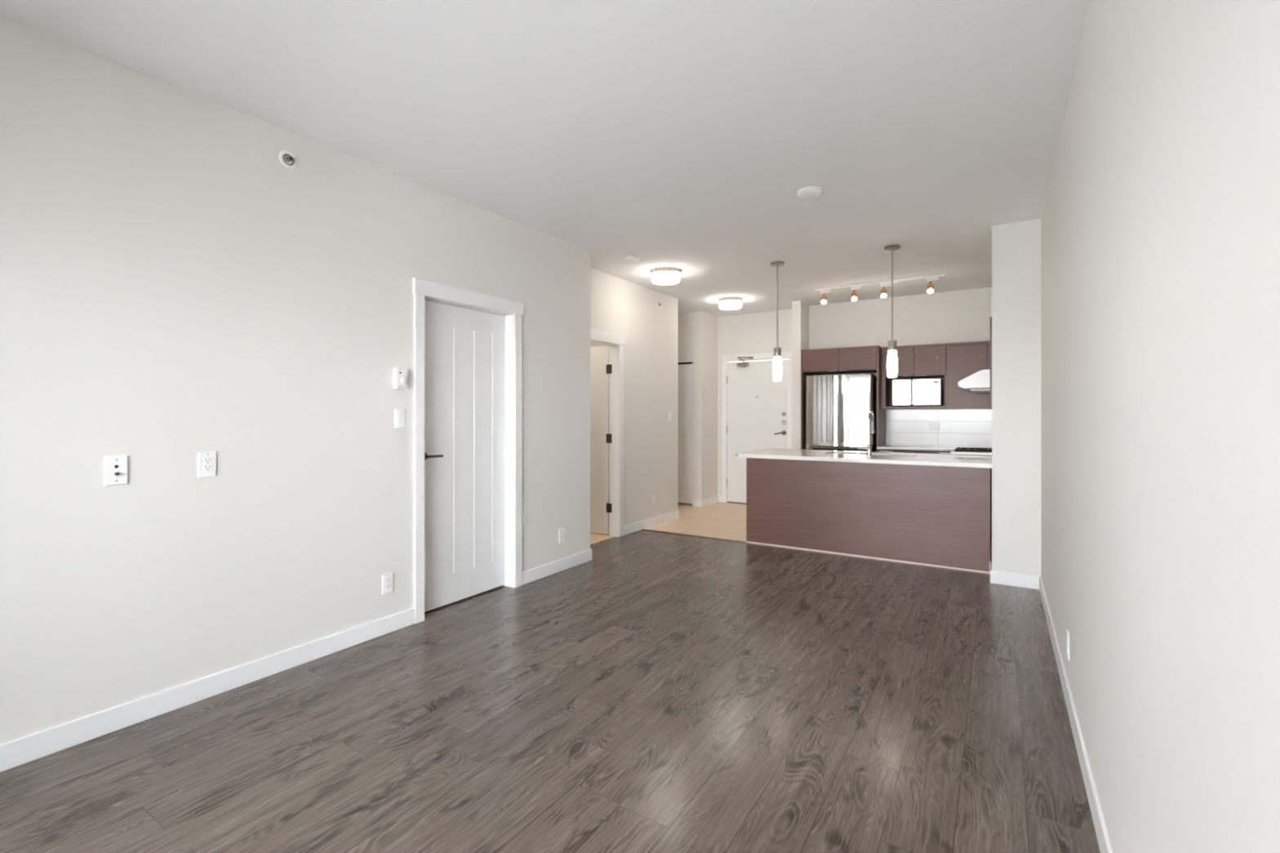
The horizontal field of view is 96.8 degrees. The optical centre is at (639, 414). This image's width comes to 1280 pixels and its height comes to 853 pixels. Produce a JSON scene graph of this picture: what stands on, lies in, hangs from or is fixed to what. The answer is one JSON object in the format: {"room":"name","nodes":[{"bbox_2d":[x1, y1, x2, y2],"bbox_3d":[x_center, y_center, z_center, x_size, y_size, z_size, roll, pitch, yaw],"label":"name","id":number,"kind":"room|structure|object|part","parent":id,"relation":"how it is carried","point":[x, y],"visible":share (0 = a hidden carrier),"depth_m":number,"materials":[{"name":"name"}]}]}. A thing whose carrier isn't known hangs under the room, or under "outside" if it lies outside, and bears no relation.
{"room":"empty living room","nodes":[
{"label":"empty living room","id":0,"kind":"room"},
{"bbox_2d":[0,16,590,744],"bbox_3d":[-1.912,-0.075,2.822,0.115,2.740,5.335,0,0,32],"label":"wall","id":1,"kind":"structure","parent":0,"point":[172,291],"depth_m":2.60,"materials":[{"name":"white paint"}]},
{"bbox_2d":[103,455,128,485],"bbox_3d":[-2.141,0.230,2.329,0.024,0.120,0.074,0,0,32],"label":"cable plate","id":2,"kind":"object","parent":1,"relation":"attached to","point":[115,467],"visible":1,"depth_m":2.33,"materials":[{"name":"white plastic"}]},
{"bbox_2d":[197,451,216,477],"bbox_3d":[-1.978,0.229,2.601,0.009,0.116,0.072,0,0,32],"label":"wall outlet","id":3,"kind":"object","parent":1,"relation":"attached to","point":[206,460],"visible":1,"depth_m":2.60,"materials":[{"name":"white plastic"}]},
{"bbox_2d":[203,457,212,471],"bbox_3d":[-1.976,0.229,2.599,0.003,0.068,0.033,0,0,32],"label":"receptacle","id":4,"kind":"object","parent":3,"relation":"attached to","point":[207,461],"depth_m":2.60,"materials":[{"name":"white plastic"}]},
{"bbox_2d":[0,608,414,772],"bbox_3d":[-2.339,1.246,2.026,0.012,0.098,3.532,0,0,32],"label":"baseboard","id":5,"kind":"structure","parent":1,"relation":"attached to","point":[32,747],"depth_m":2.51,"materials":[{"name":"white paint"}]},
{"bbox_2d":[279,150,297,168],"bbox_3d":[-1.781,-1.297,2.892,0.032,0.090,0.090,0,0,32],"label":"sprinkler","id":6,"kind":"object","parent":1,"relation":"attached to","point":[286,158],"visible":1,"depth_m":2.89,"materials":[{"name":"white metal"}]},
{"bbox_2d":[284,155,292,164],"bbox_3d":[-1.793,-1.297,2.899,0.002,0.039,0.039,0,0,32],"label":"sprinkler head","id":7,"kind":"object","parent":6,"relation":"on","point":[286,161],"depth_m":2.89,"materials":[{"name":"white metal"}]},
{"bbox_2d":[382,572,393,594],"bbox_3d":[-1.493,1.001,3.370,0.009,0.116,0.072,0,0,32],"label":"wall outlet","id":8,"kind":"object","parent":1,"relation":"attached to","point":[387,579],"visible":1,"depth_m":3.37,"materials":[{"name":"white plastic"}]},
{"bbox_2d":[385,577,391,589],"bbox_3d":[-1.491,1.001,3.368,0.003,0.068,0.033,0,0,32],"label":"receptacle","id":9,"kind":"object","parent":8,"relation":"attached to","point":[388,580],"depth_m":3.37,"materials":[{"name":"white plastic"}]},
{"bbox_2d":[394,408,404,428],"bbox_3d":[-1.449,0.026,3.438,0.012,0.116,0.072,0,0,32],"label":"light switch","id":10,"kind":"object","parent":1,"relation":"attached to","point":[399,414],"visible":1,"depth_m":3.43,"materials":[{"name":"white plastic"}]},
{"bbox_2d":[393,368,407,389],"bbox_3d":[-1.438,-0.213,3.422,0.047,0.122,0.076,0,0,32],"label":"thermostat","id":11,"kind":"object","parent":1,"relation":"attached to","point":[400,375],"visible":1,"depth_m":3.40,"materials":[{"name":"white plastic"}]},
{"bbox_2d":[413,278,524,623],"bbox_3d":[-1.193,0.227,3.945,0.141,2.136,0.954,0,0,32],"label":"door","id":12,"kind":"structure","parent":1,"relation":"in","point":[468,344],"depth_m":3.97,"materials":[{"name":"white paint"}]},
{"bbox_3d":[-1.377,0.275,3.546,0.018,2.040,0.067,0,0,32],"label":"casing","id":13,"kind":"part","parent":12,"relation":"part of","materials":[{"name":"white paint"}]},
{"bbox_3d":[-1.355,0.273,3.704,0.056,0.052,0.136,0,0,32],"label":"handle","id":14,"kind":"part","parent":12,"relation":"part of","materials":[{"name":"brown metal"}]},
{"bbox_3d":[-1.143,-0.793,3.914,0.022,0.096,0.954,0,0,32],"label":"casing","id":15,"kind":"part","parent":12,"relation":"part of","materials":[{"name":"white paint"}]},
{"bbox_3d":[-0.918,0.275,4.274,0.018,2.040,0.068,0,0,32],"label":"casing","id":16,"kind":"part","parent":12,"relation":"part of","materials":[{"name":"white paint"}]},
{"bbox_2d":[521,548,591,585],"bbox_3d":[-0.793,1.246,4.759,0.312,0.098,0.888,0,0,32],"label":"baseboard","id":17,"kind":"structure","parent":1,"relation":"attached to","point":[541,571],"depth_m":4.63,"materials":[{"name":"white paint"}]},
{"bbox_2d":[558,527,564,543],"bbox_3d":[-0.647,1.004,4.712,0.009,0.116,0.072,0,0,32],"label":"wall outlet","id":18,"kind":"object","parent":1,"relation":"attached to","point":[561,531],"visible":1,"depth_m":4.71,"materials":[{"name":"white plastic"}]},
{"bbox_2d":[560,531,563,539],"bbox_3d":[-0.644,1.004,4.711,0.003,0.068,0.033,0,0,32],"label":"receptacle","id":19,"kind":"object","parent":18,"relation":"attached to","point":[562,532],"depth_m":4.71,"materials":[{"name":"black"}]},
{"bbox_2d":[0,0,1088,316],"bbox_3d":[-0.299,-1.520,4.057,5.766,0.150,9.544,0,0,32],"label":"ceiling","id":20,"kind":"structure","parent":0,"point":[685,135],"depth_m":2.64,"materials":[{"name":"white paint"}]},
{"bbox_2d":[625,255,639,262],"bbox_3d":[-0.072,-1.426,5.247,0.134,0.038,0.134,0,0,32],"label":"smoke detector","id":21,"kind":"object","parent":20,"relation":"attached to","point":[630,259],"visible":1,"depth_m":5.20,"materials":[{"name":"white plastic"}]},
{"bbox_2d":[650,267,680,284],"bbox_3d":[0.262,-1.388,5.746,0.303,0.114,0.300,0,0,32],"label":"ceiling light","id":22,"kind":"object","parent":20,"relation":"attached to","point":[660,276],"visible":1,"depth_m":5.64,"materials":[{"name":"white glass"}]},
{"bbox_2d":[718,297,742,310],"bbox_3d":[1.139,-1.388,7.155,0.303,0.114,0.300,0,0,32],"label":"ceiling light","id":23,"kind":"object","parent":20,"relation":"attached to","point":[726,303],"visible":1,"depth_m":7.04,"materials":[{"name":"white glass"}]},
{"bbox_2d":[770,261,784,381],"bbox_3d":[1.311,-0.881,5.427,0.128,1.127,0.128,0,0,32],"label":"pendant light","id":24,"kind":"object","parent":20,"relation":"hanging from","point":[777,364],"visible":1,"depth_m":5.40,"materials":[{"name":"white glass"}]},
{"bbox_3d":[1.311,-1.027,5.427,0.013,0.788,0.013,0,0,32],"label":"rod","id":25,"kind":"part","parent":24,"relation":"part of","materials":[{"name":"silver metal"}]},
{"bbox_3d":[1.311,-0.433,5.427,0.089,0.231,0.089,0,0,32],"label":"lamp shade","id":26,"kind":"part","parent":24,"relation":"part of","materials":[{"name":"white glass"}]},
{"bbox_2d":[796,186,822,199],"bbox_3d":[1.098,-1.429,3.682,0.156,0.032,0.156,0,0,32],"label":"smoke detector","id":27,"kind":"object","parent":20,"relation":"attached to","point":[811,192],"visible":1,"depth_m":3.64,"materials":[{"name":"white plastic"}]},
{"bbox_3d":[1.098,-1.441,3.682,0.156,0.008,0.156,0,0,32],"label":"mount plate","id":28,"kind":"part","parent":27,"relation":"part of","materials":[{"name":"white plastic"}]},
{"bbox_2d":[814,274,945,303],"bbox_3d":[2.587,-1.356,6.230,1.330,0.177,0.068,0,0,32],"label":"track light","id":29,"kind":"object","parent":20,"relation":"attached to","point":[935,277],"visible":0.98,"depth_m":6.18,"materials":[{"name":"white metal"}]},
{"bbox_2d":[884,244,900,377],"bbox_3d":[2.176,-0.881,4.905,0.128,1.127,0.128,0,0,32],"label":"pendant light","id":30,"kind":"object","parent":20,"relation":"hanging from","point":[892,361],"visible":1,"depth_m":4.88,"materials":[{"name":"white glass"}]},
{"bbox_3d":[2.176,-1.027,4.905,0.013,0.788,0.013,0,0,32],"label":"rod","id":31,"kind":"part","parent":30,"relation":"part of","materials":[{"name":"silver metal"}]},
{"bbox_3d":[2.176,-0.433,4.905,0.089,0.231,0.089,0,0,32],"label":"lamp shade","id":32,"kind":"part","parent":30,"relation":"part of","materials":[{"name":"white glass"}]},
{"bbox_2d":[0,529,1100,852],"bbox_3d":[-0.998,1.345,2.949,5.766,0.100,6.925,0,0,32],"label":"floor","id":33,"kind":"structure","parent":0,"point":[656,692],"depth_m":2.30,"materials":[{"name":"grey laminate"}]},
{"bbox_2d":[641,528,746,542],"bbox_3d":[0.547,1.292,6.069,1.229,0.006,0.036,0,0,32],"label":"trim","id":34,"kind":"structure","parent":33,"relation":"on","point":[642,529],"depth_m":6.03,"materials":[{"name":"brown"}]},
{"bbox_2d":[590,342,608,347],"bbox_3d":[-0.406,-0.075,7.620,1.784,2.740,0.115,0,0,32],"label":"wall","id":35,"kind":"structure","parent":0,"point":[592,344],"depth_m":7.67,"materials":[{"name":"white paint"}]},
{"bbox_2d":[590,267,678,525],"bbox_3d":[-0.173,-0.075,6.210,0.115,2.740,2.252,0,0,32],"label":"wall","id":36,"kind":"structure","parent":0,"point":[619,306],"depth_m":6.46,"materials":[{"name":"white paint"}]},
{"bbox_2d":[590,328,625,537],"bbox_3d":[-0.798,0.228,5.918,0.906,2.135,0.972,0,0,32],"label":"door","id":37,"kind":"structure","parent":36,"relation":"in","point":[606,362],"depth_m":6.08,"materials":[{"name":"white paint"}]},
{"bbox_3d":[-0.425,-0.787,5.682,0.022,0.105,0.972,0,0,32],"label":"casing","id":38,"kind":"part","parent":37,"relation":"part of","materials":[{"name":"white paint"}]},
{"bbox_3d":[-0.199,0.280,6.044,0.018,2.030,0.088,0,0,32],"label":"casing","id":39,"kind":"part","parent":37,"relation":"part of","materials":[{"name":"white paint"}]},
{"bbox_2d":[624,509,679,534],"bbox_3d":[-0.097,1.246,6.773,0.612,0.098,1.243,0,0,32],"label":"baseboard","id":40,"kind":"structure","parent":36,"relation":"attached to","point":[643,524],"depth_m":6.56,"materials":[{"name":"white paint"}]},
{"bbox_2d":[652,494,655,505],"bbox_3d":[0.165,1.003,6.629,0.009,0.116,0.072,0,0,32],"label":"wall outlet","id":41,"kind":"object","parent":36,"relation":"attached to","point":[653,496],"visible":1,"depth_m":6.62,"materials":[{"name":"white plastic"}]},
{"bbox_2d":[656,301,661,308],"bbox_3d":[0.230,-1.293,6.712,0.032,0.090,0.090,0,0,32],"label":"sprinkler","id":42,"kind":"object","parent":36,"relation":"attached to","point":[658,303],"visible":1,"depth_m":6.70,"materials":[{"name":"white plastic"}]},
{"bbox_2d":[668,411,671,421],"bbox_3d":[0.369,0.022,6.949,0.012,0.116,0.072,0,0,32],"label":"light switch","id":43,"kind":"object","parent":36,"relation":"attached to","point":[669,412],"visible":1,"depth_m":6.95,"materials":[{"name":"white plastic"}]},
{"bbox_2d":[678,311,704,499],"bbox_3d":[0.137,-0.075,8.485,1.780,2.740,0.100,0,0,32],"label":"wall","id":44,"kind":"structure","parent":0,"point":[691,325],"depth_m":8.01,"materials":[{"name":"white paint"}]},
{"bbox_2d":[678,362,692,503],"bbox_3d":[0.220,0.266,8.420,1.286,2.014,0.050,0,0,32],"label":"door","id":45,"kind":"structure","parent":44,"relation":"in","point":[685,371],"depth_m":8.13,"materials":[{"name":"white paint"}]},
{"bbox_2d":[704,312,717,498],"bbox_3d":[0.992,-0.075,8.267,0.100,2.740,0.444,0,0,32],"label":"wall","id":46,"kind":"structure","parent":0,"point":[710,321],"depth_m":8.22,"materials":[{"name":"white paint"}]},
{"bbox_2d":[692,495,718,506],"bbox_3d":[0.951,1.246,8.227,0.152,0.098,0.556,0,0,32],"label":"baseboard","id":47,"kind":"structure","parent":46,"relation":"attached to","point":[700,503],"depth_m":8.03,"materials":[{"name":"white paint"}]},
{"bbox_2d":[678,309,791,495],"bbox_3d":[1.027,-0.075,8.596,3.168,2.740,0.150,0,0,32],"label":"wall","id":48,"kind":"structure","parent":0,"point":[749,333],"depth_m":8.20,"materials":[{"name":"white paint"}]},
{"bbox_2d":[718,495,721,502],"bbox_3d":[1.186,1.246,8.400,0.061,0.098,0.012,0,0,32],"label":"baseboard","id":49,"kind":"structure","parent":48,"relation":"attached to","point":[719,496],"depth_m":8.40,"materials":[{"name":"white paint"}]},
{"bbox_2d":[721,351,791,504],"bbox_3d":[1.663,0.216,8.094,1.082,2.158,0.261,0,0,32],"label":"door","id":50,"kind":"structure","parent":48,"relation":"in","point":[757,409],"depth_m":8.17,"materials":[{"name":"white paint"}]},
{"bbox_3d":[1.239,0.258,8.364,0.067,2.075,0.016,0,0,32],"label":"casing","id":51,"kind":"part","parent":50,"relation":"part of","materials":[{"name":"white paint"}]},
{"bbox_3d":[1.493,-0.810,8.119,0.189,0.017,0.016,0,0,-3],"label":"closer arm","id":52,"kind":"part","parent":50,"relation":"part of","materials":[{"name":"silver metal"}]},
{"bbox_3d":[1.663,-0.821,8.095,1.082,0.083,0.019,0,0,32],"label":"casing","id":53,"kind":"part","parent":50,"relation":"part of","materials":[{"name":"white paint"}]},
{"bbox_3d":[1.946,0.258,7.898,0.156,0.064,0.062,0,0,32],"label":"handle","id":54,"kind":"part","parent":50,"relation":"part of","materials":[{"name":"brown metal"}]},
{"bbox_3d":[2.089,0.258,7.828,0.067,2.075,0.016,0,0,32],"label":"casing","id":55,"kind":"part","parent":50,"relation":"part of","materials":[{"name":"white paint"}]},
{"bbox_2d":[590,502,991,573],"bbox_3d":[1.177,1.345,6.398,5.766,0.100,4.009,0,0,32],"label":"floor tile","id":56,"kind":"structure","parent":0,"point":[722,520],"depth_m":6.74,"materials":[{"name":"beige tile"}]},
{"bbox_2d":[800,350,813,449],"bbox_3d":[2.158,0.245,7.340,0.020,2.100,0.479,0,0,32],"label":"panel","id":57,"kind":"object","parent":56,"relation":"on","point":[803,375],"visible":0.24,"depth_m":7.14,"materials":[{"name":"brown wood"}]},
{"bbox_2d":[805,373,876,452],"bbox_3d":[2.485,0.407,6.979,0.766,1.776,0.682,0,0,30],"label":"refrigerator","id":58,"kind":"object","parent":56,"relation":"on","point":[838,406],"visible":0.41,"depth_m":6.74,"materials":[{"name":"silver metal"}]},
{"bbox_2d":[746,457,991,573],"bbox_3d":[2.223,0.867,5.601,2.102,0.857,0.986,0,0,32],"label":"base cabinet","id":59,"kind":"object","parent":56,"relation":"on","point":[926,515],"visible":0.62,"depth_m":5.11,"materials":[{"name":"brown wood"}]},
{"bbox_2d":[733,448,991,468],"bbox_3d":[2.182,0.419,5.652,2.249,0.036,1.070,0,0,32],"label":"countertop","id":60,"kind":"structure","parent":59,"relation":"on","point":[895,458],"depth_m":5.38,"materials":[{"name":"white stone"}]},
{"bbox_2d":[857,410,875,455],"bbox_3d":[2.244,0.184,5.634,0.135,0.435,0.230,0,0,32],"label":"kitchen faucet","id":61,"kind":"object","parent":60,"relation":"on","point":[870,416],"visible":1,"depth_m":5.54,"materials":[{"name":"silver metal"}]},
{"bbox_3d":[2.179,0.335,5.572,0.090,0.024,0.024,0,0,32],"label":"lever","id":62,"kind":"part","parent":61,"relation":"part of","materials":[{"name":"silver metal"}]},
{"bbox_3d":[3.118,0.867,5.071,0.020,0.857,0.895,0,0,32],"label":"panel","id":63,"kind":"part","parent":59,"relation":"part of","materials":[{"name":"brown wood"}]},
{"bbox_2d":[876,345,885,452],"bbox_3d":[2.911,0.245,6.865,0.024,2.100,0.479,0,0,32],"label":"panel","id":64,"kind":"object","parent":56,"relation":"on","point":[881,413],"visible":0.36,"depth_m":6.71,"materials":[{"name":"brown wood"}]},
{"bbox_2d":[877,448,955,454],"bbox_3d":[3.216,0.848,6.604,0.764,0.894,0.580,0,0,32],"label":"base cabinet","id":65,"kind":"object","parent":56,"relation":"on","point":[878,450],"visible":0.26,"depth_m":6.38,"materials":[{"name":"brown"}]},
{"bbox_3d":[3.010,0.497,6.419,0.608,0.156,0.020,0,0,32],"label":"drawer","id":66,"kind":"part","parent":65,"relation":"part of","materials":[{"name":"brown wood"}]},
{"bbox_3d":[3.703,0.848,5.983,0.645,0.894,1.104,0,0,32],"label":"base cabinet","id":67,"kind":"object","parent":56,"relation":"on","visible":0},
{"bbox_2d":[876,444,991,455],"bbox_3d":[3.106,0.387,5.788,1.449,0.024,2.076,0,0,32],"label":"countertop","id":68,"kind":"structure","parent":67,"relation":"on","point":[951,449],"depth_m":6.38,"materials":[{"name":"white stone"}]},
{"bbox_2d":[954,447,991,453],"bbox_3d":[3.522,0.363,5.753,0.578,0.024,0.480,0,0,32],"label":"gas cooktop","id":69,"kind":"object","parent":68,"relation":"in","point":[957,449],"visible":0.53,"depth_m":5.71,"materials":[{"name":"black metal"}]},
{"bbox_2d":[955,450,991,453],"bbox_3d":[3.524,0.372,5.752,0.575,0.006,0.480,0,0,32],"label":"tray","id":70,"kind":"object","parent":69,"relation":"on","point":[987,451],"depth_m":5.61,"materials":[{"name":"silver metal"}]},
{"bbox_2d":[791,301,808,449],"bbox_3d":[2.140,-0.075,7.496,0.113,2.740,0.524,0,0,32],"label":"wall","id":71,"kind":"structure","parent":0,"point":[800,310],"depth_m":7.28,"materials":[{"name":"white paint"}]},
{"bbox_2d":[808,287,991,447],"bbox_3d":[3.343,-0.075,7.051,2.398,2.740,0.294,0,0,32],"label":"wall","id":72,"kind":"structure","parent":0,"point":[964,315],"depth_m":6.94,"materials":[{"name":"white paint"}]},
{"bbox_2d":[802,345,876,374],"bbox_3d":[2.530,-0.662,7.097,0.867,0.285,0.493,0,0,32],"label":"upper cabinet","id":73,"kind":"object","parent":72,"relation":"attached to","point":[851,360],"visible":0.99,"depth_m":6.91,"materials":[{"name":"brown wood"}]},
{"bbox_3d":[2.232,-0.662,7.024,0.437,0.259,0.024,0,0,32],"label":"cabinet door","id":74,"kind":"part","parent":73,"relation":"part of","materials":[{"name":"brown wood"}]},
{"bbox_3d":[2.413,-0.799,6.912,0.867,0.011,0.022,0,0,32],"label":"rail","id":75,"kind":"part","parent":73,"relation":"part of","materials":[{"name":"brown wood"}]},
{"bbox_3d":[2.598,-0.662,6.793,0.423,0.259,0.024,0,0,32],"label":"cabinet door","id":76,"kind":"part","parent":73,"relation":"part of","materials":[{"name":"brown wood"}]},
{"bbox_2d":[881,343,946,408],"bbox_3d":[3.256,-0.434,6.746,0.682,0.739,0.313,0,0,32],"label":"upper cabinet","id":77,"kind":"object","parent":72,"relation":"attached to","point":[921,362],"visible":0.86,"depth_m":6.63,"materials":[{"name":"brown wood"}]},
{"bbox_3d":[2.990,-0.434,6.923,0.043,0.739,0.297,0,0,32],"label":"panel","id":78,"kind":"part","parent":77,"relation":"part of","materials":[{"name":"brown wood"}]},
{"bbox_3d":[3.063,-0.613,6.710,0.304,0.326,0.020,0,0,32],"label":"cabinet door","id":79,"kind":"part","parent":77,"relation":"part of","materials":[{"name":"brown wood"}]},
{"bbox_3d":[3.278,-0.790,6.740,0.638,0.026,0.298,0,0,32],"label":"rail","id":80,"kind":"part","parent":77,"relation":"part of","materials":[{"name":"brown wood"}]},
{"bbox_2d":[885,406,946,408],"bbox_3d":[3.277,-0.079,6.738,0.638,0.028,0.303,0,0,32],"label":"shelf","id":81,"kind":"object","parent":77,"relation":"attached to","point":[886,407],"depth_m":6.60,"materials":[{"name":"brown wood"}]},
{"bbox_2d":[893,378,942,406],"bbox_3d":[3.283,-0.250,6.729,0.504,0.314,0.265,0,0,32],"label":"microwave","id":82,"kind":"object","parent":77,"relation":"on","point":[924,392],"visible":0.97,"depth_m":6.62,"materials":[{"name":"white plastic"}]},
{"bbox_3d":[3.395,-0.258,6.516,0.088,0.298,0.023,0,0,32],"label":"control panel","id":83,"kind":"part","parent":82,"relation":"part of","materials":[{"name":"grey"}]},
{"bbox_3d":[3.334,-0.613,6.540,0.327,0.326,0.020,0,0,32],"label":"cabinet door","id":84,"kind":"part","parent":77,"relation":"part of","materials":[{"name":"brown wood"}]},
{"bbox_3d":[3.546,-0.267,6.583,0.017,0.346,0.279,0,0,32],"label":"panel","id":85,"kind":"part","parent":77,"relation":"part of","materials":[{"name":"brown wood"}]},
{"bbox_2d":[885,408,991,447],"bbox_3d":[3.663,0.154,6.670,1.449,0.442,0.008,0,0,32],"label":"backsplash","id":86,"kind":"structure","parent":72,"relation":"attached to","point":[957,427],"depth_m":6.74,"materials":[{"name":"white tile"}]},
{"bbox_2d":[928,420,939,430],"bbox_3d":[3.500,0.132,6.763,0.116,0.116,0.009,0,0,32],"label":"double outlet","id":87,"kind":"object","parent":86,"relation":"attached to","point":[933,424],"visible":1,"depth_m":6.76,"materials":[{"name":"white plastic"}]},
{"bbox_2d":[946,340,991,408],"bbox_3d":[3.869,-0.432,6.359,0.765,0.744,0.313,0,0,32],"label":"upper cabinet","id":88,"kind":"object","parent":72,"relation":"attached to","point":[963,359],"visible":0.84,"depth_m":6.35,"materials":[{"name":"brown wood"}]},
{"bbox_3d":[3.873,-0.790,6.365,0.765,0.026,0.298,0,0,32],"label":"rail","id":89,"kind":"part","parent":88,"relation":"part of","materials":[{"name":"brown wood"}]},
{"bbox_2d":[957,368,990,392],"bbox_3d":[3.607,-0.334,5.794,0.607,0.202,0.751,0,0,32],"label":"range hood","id":90,"kind":"object","parent":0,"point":[979,381],"visible":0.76,"depth_m":5.56,"materials":[{"name":"white metal"}]},
{"bbox_2d":[970,389,990,392],"bbox_3d":[3.646,-0.238,5.772,0.481,0.012,0.705,0,0,32],"label":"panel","id":91,"kind":"object","parent":90,"relation":"on","point":[971,390],"depth_m":5.60,"materials":[{"name":"white metal"}]},
{"bbox_2d":[991,218,1040,576],"bbox_3d":[2.930,-0.075,4.439,0.309,2.740,0.365,0,0,32],"label":"wall column","id":92,"kind":"structure","parent":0,"point":[1015,246],"depth_m":4.28,"materials":[{"name":"white paint"}]},
{"bbox_2d":[990,561,1040,589],"bbox_3d":[2.903,1.246,4.407,0.321,0.098,0.307,0,0,32],"label":"baseboard","id":93,"kind":"structure","parent":92,"relation":"attached to","point":[1028,581],"depth_m":4.28,"materials":[{"name":"white paint"}]},
{"bbox_2d":[1040,0,1279,852],"bbox_3d":[2.047,-0.075,2.607,0.150,2.740,9.194,0,0,32],"label":"wall","id":94,"kind":"structure","parent":0,"point":[1160,220],"depth_m":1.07,"materials":[{"name":"white paint"}]},
{"bbox_2d":[990,316,991,408],"bbox_3d":[3.278,-0.432,5.008,0.324,0.745,0.910,0,0,32],"label":"upper cabinet","id":95,"kind":"object","parent":94,"relation":"attached to","point":[990,317],"visible":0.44,"depth_m":4.71,"materials":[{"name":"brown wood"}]},
{"bbox_2d":[1066,629,1069,660],"bbox_3d":[1.914,1.031,2.546,0.009,0.116,0.072,0,0,32],"label":"wall outlet","id":96,"kind":"object","parent":94,"relation":"attached to","point":[1067,630],"visible":1,"depth_m":2.53,"materials":[{"name":"white plastic"}]},
{"bbox_2d":[1066,635,1067,653],"bbox_3d":[1.912,1.031,2.548,0.003,0.068,0.033,0,0,32],"label":"receptacle","id":97,"kind":"object","parent":96,"relation":"attached to","point":[1066,636],"depth_m":2.54,"materials":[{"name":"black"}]},
{"bbox_2d":[1039,576,1113,852],"bbox_3d":[1.239,1.246,1.478,0.012,0.098,6.423,0,0,32],"label":"baseboard","id":98,"kind":"structure","parent":94,"relation":"attached to","point":[1102,835],"depth_m":2.11,"materials":[{"name":"white paint"}]}
]}

